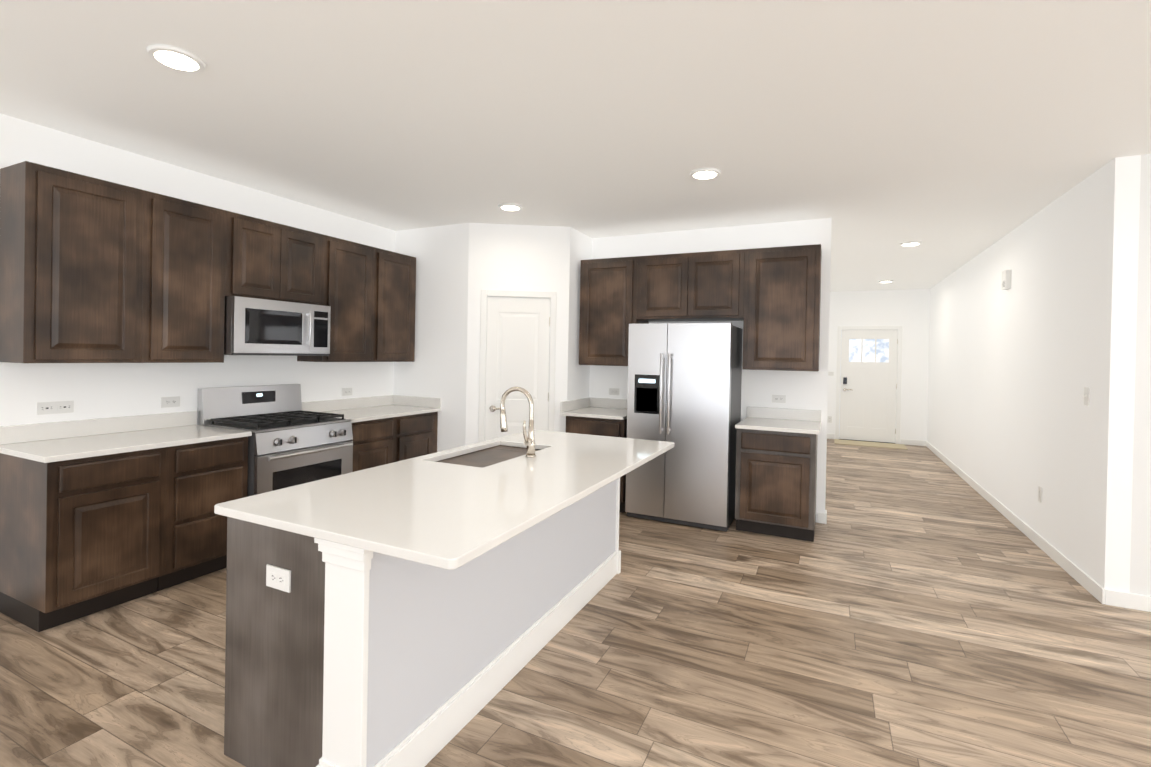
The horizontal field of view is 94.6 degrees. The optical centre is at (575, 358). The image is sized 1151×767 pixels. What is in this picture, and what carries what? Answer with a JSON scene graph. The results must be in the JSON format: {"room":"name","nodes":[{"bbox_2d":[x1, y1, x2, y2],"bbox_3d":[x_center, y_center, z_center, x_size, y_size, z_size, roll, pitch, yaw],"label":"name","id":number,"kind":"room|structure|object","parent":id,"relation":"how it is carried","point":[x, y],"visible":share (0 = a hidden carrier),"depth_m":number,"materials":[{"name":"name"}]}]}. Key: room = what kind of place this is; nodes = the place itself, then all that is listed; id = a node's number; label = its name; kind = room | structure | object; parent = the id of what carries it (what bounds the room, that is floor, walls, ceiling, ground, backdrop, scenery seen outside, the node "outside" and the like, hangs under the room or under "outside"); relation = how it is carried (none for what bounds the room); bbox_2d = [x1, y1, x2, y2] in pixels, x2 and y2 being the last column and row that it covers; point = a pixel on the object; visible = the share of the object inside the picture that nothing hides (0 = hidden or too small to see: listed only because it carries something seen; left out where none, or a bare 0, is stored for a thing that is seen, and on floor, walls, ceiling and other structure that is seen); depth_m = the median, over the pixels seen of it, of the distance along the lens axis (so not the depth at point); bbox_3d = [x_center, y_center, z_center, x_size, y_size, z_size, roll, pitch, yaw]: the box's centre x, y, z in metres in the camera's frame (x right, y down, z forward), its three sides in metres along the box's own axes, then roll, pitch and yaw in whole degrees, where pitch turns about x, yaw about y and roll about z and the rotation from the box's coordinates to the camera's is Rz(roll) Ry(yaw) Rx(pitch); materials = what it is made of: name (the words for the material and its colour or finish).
{"room":"kitchen","nodes":[
{"label":"kitchen","id":0,"kind":"room"},
{"bbox_2d":[0,113,395,425],"bbox_3d":[-3.623,0.015,2.178,0.115,2.743,7.880,1,0,26],"label":"wall","id":1,"kind":"structure","parent":0,"point":[99,390],"depth_m":3.63,"materials":[{"name":"white paint"}]},
{"bbox_2d":[37,401,73,414],"bbox_3d":[-3.091,0.290,3.158,0.009,0.072,0.165,1,0,26],"label":"outlet","id":2,"kind":"object","parent":1,"relation":"attached to","point":[56,407],"visible":1,"depth_m":3.16,"materials":[{"name":"white plastic"}]},
{"bbox_2d":[161,396,179,407],"bbox_3d":[-2.828,0.301,3.708,0.008,0.072,0.118,1,0,26],"label":"outlet","id":3,"kind":"object","parent":1,"relation":"attached to","point":[170,401],"visible":1,"depth_m":3.71,"materials":[{"name":"white plastic"}]},
{"bbox_2d":[0,161,415,362],"bbox_3d":[-2.402,-0.509,4.180,0.333,1.066,2.926,1,0,26],"label":"upper cabinet","id":4,"kind":"object","parent":1,"relation":"attached to","point":[94,270],"visible":1,"depth_m":3.33,"materials":[{"name":"brown wood"}]},
{"bbox_2d":[224,296,330,355],"bbox_3d":[-2.367,-0.234,4.124,0.454,0.411,0.786,1,0,26],"label":"microwave","id":5,"kind":"object","parent":4,"relation":"attached to","point":[254,326],"visible":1,"depth_m":3.96,"materials":[{"name":"silver metal"}]},
{"bbox_2d":[342,388,351,395],"bbox_3d":[-2.178,0.314,5.066,0.008,0.072,0.118,1,0,26],"label":"outlet","id":6,"kind":"object","parent":1,"relation":"attached to","point":[346,391],"visible":1,"depth_m":5.06,"materials":[{"name":"white plastic"}]},
{"bbox_2d":[393,223,468,451],"bbox_3d":[-1.467,0.034,5.449,0.950,2.743,0.115,1,0,26],"label":"wall","id":7,"kind":"structure","parent":0,"point":[437,368],"depth_m":5.33,"materials":[{"name":"white paint"}]},
{"bbox_2d":[465,223,569,445],"bbox_3d":[-0.575,0.051,5.296,0.991,2.743,0.115,1,0,-5],"label":"wall","id":8,"kind":"structure","parent":0,"point":[519,257],"depth_m":5.23,"materials":[{"name":"white paint"}]},
{"bbox_2d":[478,290,556,442],"bbox_3d":[-0.580,0.376,5.290,0.740,2.094,0.130,1,0,-5],"label":"door frame","id":9,"kind":"structure","parent":8,"relation":"attached to","point":[551,296],"depth_m":5.22,"materials":[{"name":"white wood"}]},
{"bbox_2d":[485,297,549,440],"bbox_3d":[-0.572,0.406,5.239,0.623,2.019,0.100,1,0,-5],"label":"pantry door","id":10,"kind":"structure","parent":8,"relation":"in","point":[517,342],"depth_m":5.25,"materials":[{"name":"white wood"}]},
{"bbox_2d":[0,439,1150,766],"bbox_3d":[1.831,1.508,3.315,9.400,0.050,15.020,1,0,26],"label":"floor","id":11,"kind":"structure","parent":0,"point":[914,605],"depth_m":2.55,"materials":[{"name":"brown wood"}]},
{"bbox_2d":[0,395,440,631],"bbox_3d":[-2.288,0.892,4.121,0.646,1.014,2.983,1,0,26],"label":"base cabinet","id":12,"kind":"object","parent":11,"relation":"on","point":[98,515],"visible":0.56,"depth_m":3.03,"materials":[{"name":"brown wood"}]},
{"bbox_2d":[0,395,440,462],"bbox_3d":[-2.280,0.450,4.118,0.646,0.130,2.983,1,0,26],"label":"countertop","id":13,"kind":"structure","parent":12,"relation":"on","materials":[{"name":"stone"}]},
{"bbox_2d":[197,384,352,496],"bbox_3d":[-2.255,0.811,4.069,0.743,1.178,0.794,1,0,26],"label":"gas range","id":14,"kind":"object","parent":11,"relation":"on","point":[291,443],"visible":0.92,"depth_m":3.94,"materials":[{"name":"silver metal"}]},
{"bbox_2d":[224,475,622,766],"bbox_3d":[-0.477,1.001,2.747,0.708,0.883,2.236,1,0,26],"label":"kitchen island","id":15,"kind":"object","parent":11,"relation":"on","point":[425,610],"depth_m":1.85,"materials":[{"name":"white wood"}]},
{"bbox_2d":[266,564,290,592],"bbox_3d":[-1.001,0.739,1.788,0.118,0.072,0.008,1,0,26],"label":"outlet","id":16,"kind":"object","parent":15,"relation":"attached to","point":[278,578],"visible":1,"depth_m":1.78,"materials":[{"name":"white plastic"}]},
{"bbox_2d":[214,431,673,574],"bbox_3d":[-0.321,0.547,2.679,1.070,0.030,2.270,1,0,26],"label":"island countertop","id":17,"kind":"structure","parent":15,"relation":"on","point":[446,510],"depth_m":2.05,"materials":[{"name":"white stone"}]},
{"bbox_2d":[500,387,535,457],"bbox_3d":[-0.326,0.341,2.905,0.232,0.377,0.098,1,0,26],"label":"faucet","id":18,"kind":"object","parent":17,"relation":"on","point":[529,441],"depth_m":2.88,"materials":[{"name":"silver metal"}]},
{"bbox_2d":[625,323,742,531],"bbox_3d":[1.009,0.573,4.912,0.900,1.765,0.754,1,0,26],"label":"refrigerator","id":19,"kind":"object","parent":11,"relation":"on","point":[684,387],"visible":1,"depth_m":4.61,"materials":[{"name":"silver metal"}]},
{"bbox_2d":[560,397,820,541],"bbox_3d":[1.024,0.949,4.969,2.287,1.014,0.693,1,0,26],"label":"base cabinet","id":20,"kind":"object","parent":11,"relation":"on","point":[776,473],"visible":0.77,"depth_m":4.39,"materials":[{"name":"brown wood"}]},
{"bbox_2d":[560,397,820,434],"bbox_3d":[1.032,0.507,4.966,2.287,0.130,0.693,1,0,26],"label":"countertop","id":21,"kind":"structure","parent":20,"relation":"on","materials":[{"name":"stone"}]},
{"bbox_2d":[834,439,907,449],"bbox_3d":[5.162,1.498,9.332,1.100,0.011,0.550,1,0,26],"label":"door mat","id":22,"kind":"object","parent":11,"relation":"on","point":[871,444],"visible":0.98,"depth_m":9.31,"materials":[{"name":"beige fabric"}]},
{"bbox_2d":[0,0,1150,291],"bbox_3d":[1.884,-1.285,3.296,9.400,0.050,15.020,1,0,26],"label":"ceiling","id":23,"kind":"structure","parent":0,"point":[952,136],"depth_m":2.71,"materials":[{"name":"white paint"}]},
{"bbox_2d":[146,44,205,72],"bbox_3d":[-1.749,-1.313,2.331,0.210,0.017,0.210,1,0,26],"label":"recessed light","id":24,"kind":"object","parent":23,"relation":"in","point":[175,58],"visible":0.98,"depth_m":2.31,"materials":[{"name":"white plastic"}]},
{"bbox_2d":[498,203,521,210],"bbox_3d":[-0.562,-1.306,4.578,0.210,0.017,0.210,1,0,26],"label":"recessed light","id":25,"kind":"object","parent":23,"relation":"in","point":[509,206],"visible":1,"depth_m":4.55,"materials":[{"name":"white plastic"}]},
{"bbox_2d":[690,168,720,179],"bbox_3d":[0.894,-1.272,3.660,0.210,0.017,0.210,1,0,26],"label":"recessed light","id":26,"kind":"object","parent":23,"relation":"in","point":[704,173],"visible":1,"depth_m":3.63,"materials":[{"name":"white plastic"}]},
{"bbox_2d":[878,280,892,282],"bbox_3d":[4.940,-1.228,8.452,0.210,0.017,0.210,1,0,26],"label":"recessed light","id":27,"kind":"object","parent":23,"relation":"in","point":[885,281],"visible":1,"depth_m":8.39,"materials":[{"name":"white plastic"}]},
{"bbox_2d":[900,241,921,245],"bbox_3d":[3.605,-1.235,5.710,0.210,0.017,0.210,1,0,26],"label":"recessed light","id":28,"kind":"object","parent":23,"relation":"in","point":[912,243],"visible":1,"depth_m":5.66,"materials":[{"name":"white plastic"}]},
{"bbox_2d":[567,227,591,400],"bbox_3d":[0.013,0.060,5.606,0.115,2.743,0.655,1,0,26],"label":"wall","id":29,"kind":"structure","parent":0,"point":[578,384],"depth_m":5.43,"materials":[{"name":"white paint"}]},
{"bbox_2d":[589,218,831,521],"bbox_3d":[1.237,0.086,5.319,2.340,2.743,0.115,1,0,26],"label":"wall","id":30,"kind":"structure","parent":0,"point":[805,390],"depth_m":5.00,"materials":[{"name":"white paint"}]},
{"bbox_2d":[609,388,619,394],"bbox_3d":[0.411,0.349,5.645,0.118,0.072,0.008,1,0,26],"label":"outlet","id":31,"kind":"object","parent":30,"relation":"attached to","point":[614,391],"visible":1,"depth_m":5.64,"materials":[{"name":"white plastic"}]},
{"bbox_2d":[579,244,821,370],"bbox_3d":[1.121,-0.449,5.086,2.220,1.066,0.403,1,0,26],"label":"upper cabinet","id":32,"kind":"object","parent":30,"relation":"attached to","point":[770,297],"visible":0.96,"depth_m":4.79,"materials":[{"name":"brown wood"}]},
{"bbox_2d":[772,395,785,402],"bbox_3d":[1.890,0.372,4.936,0.118,0.072,0.008,1,0,26],"label":"outlet","id":33,"kind":"object","parent":30,"relation":"attached to","point":[778,398],"visible":1,"depth_m":4.93,"materials":[{"name":"white plastic"}]},
{"bbox_2d":[817,512,824,523],"bbox_3d":[2.210,1.432,4.779,0.065,0.095,0.012,1,0,26],"label":"baseboard","id":34,"kind":"structure","parent":30,"relation":"attached to","point":[820,517],"depth_m":4.77,"materials":[{"name":"white wood"}]},
{"bbox_2d":[827,289,929,440],"bbox_3d":[5.413,0.135,9.661,1.913,2.743,0.115,1,0,26],"label":"wall","id":35,"kind":"structure","parent":0,"point":[908,310],"depth_m":9.41,"materials":[{"name":"white paint"}]},
{"bbox_2d":[827,416,831,422],"bbox_3d":[4.743,1.132,9.911,0.072,0.118,0.008,1,0,26],"label":"electrical outlet","id":36,"kind":"object","parent":35,"relation":"attached to","point":[829,420],"visible":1,"depth_m":9.91,"materials":[{"name":"white plastic"}]},
{"bbox_2d":[827,434,834,438],"bbox_3d":[4.709,1.444,9.924,0.240,0.095,0.012,1,0,26],"label":"baseboard","id":37,"kind":"structure","parent":35,"relation":"attached to","point":[830,436],"depth_m":9.89,"materials":[{"name":"white wood"}]},
{"bbox_2d":[839,330,897,443],"bbox_3d":[5.328,0.491,9.671,0.906,2.026,0.150,1,0,26],"label":"front door","id":38,"kind":"structure","parent":35,"relation":"in","point":[868,384],"depth_m":9.66,"materials":[{"name":"white painted wood"},{"name":"glass"},{"name":"dark grey plastic"}]},
{"bbox_2d":[835,326,902,443],"bbox_3d":[5.334,0.455,9.689,1.030,2.099,0.130,1,0,26],"label":"door frame","id":39,"kind":"structure","parent":35,"relation":"attached to","point":[898,389],"depth_m":9.53,"materials":[{"name":"white wood"}]},
{"bbox_2d":[900,439,925,445],"bbox_3d":[5.941,1.471,9.334,0.393,0.095,0.012,1,0,26],"label":"baseboard","id":40,"kind":"structure","parent":35,"relation":"attached to","point":[913,442],"depth_m":9.33,"materials":[{"name":"white wood"}]},
{"bbox_2d":[927,155,1140,592],"bbox_3d":[4.766,0.146,6.229,0.115,2.743,6.635,1,0,26],"label":"wall","id":41,"kind":"structure","parent":0,"point":[1014,422],"depth_m":4.03,"materials":[{"name":"white paint"}]},
{"bbox_2d":[1001,270,1010,289],"bbox_3d":[4.183,-0.766,5.155,0.044,0.180,0.130,1,0,26],"label":"door chime","id":42,"kind":"object","parent":41,"relation":"attached to","point":[1006,279],"visible":1,"depth_m":5.10,"materials":[{"name":"white plastic"}]},
{"bbox_2d":[926,441,1104,603],"bbox_3d":[4.680,1.469,6.260,0.012,0.095,6.648,1,0,26],"label":"baseboard","id":43,"kind":"structure","parent":41,"relation":"attached to","point":[1090,585],"depth_m":4.32,"materials":[{"name":"white wood"}]},
{"bbox_2d":[1038,486,1041,502],"bbox_3d":[3.740,1.092,4.276,0.008,0.118,0.072,1,0,26],"label":"electrical outlet","id":44,"kind":"object","parent":41,"relation":"attached to","point":[1039,494],"visible":1,"depth_m":4.27,"materials":[{"name":"white plastic"}]},
{"bbox_2d":[1084,387,1089,405],"bbox_3d":[3.403,0.250,3.541,0.015,0.118,0.072,1,0,26],"label":"light switch","id":45,"kind":"object","parent":41,"relation":"attached to","point":[1086,396],"visible":1,"depth_m":3.53,"materials":[{"name":"white plastic"}]},
{"bbox_2d":[1130,154,1150,595],"bbox_3d":[4.754,0.171,2.620,2.982,2.743,0.115,1,0,26],"label":"wall","id":46,"kind":"structure","parent":0,"point":[1140,570],"depth_m":3.20,"materials":[{"name":"white paint"}]},
{"bbox_2d":[1105,589,1150,611],"bbox_3d":[4.649,1.493,2.596,3.097,0.095,0.012,1,0,26],"label":"baseboard","id":47,"kind":"structure","parent":46,"relation":"attached to","point":[1128,600],"depth_m":3.21,"materials":[{"name":"white wood"}]}
]}

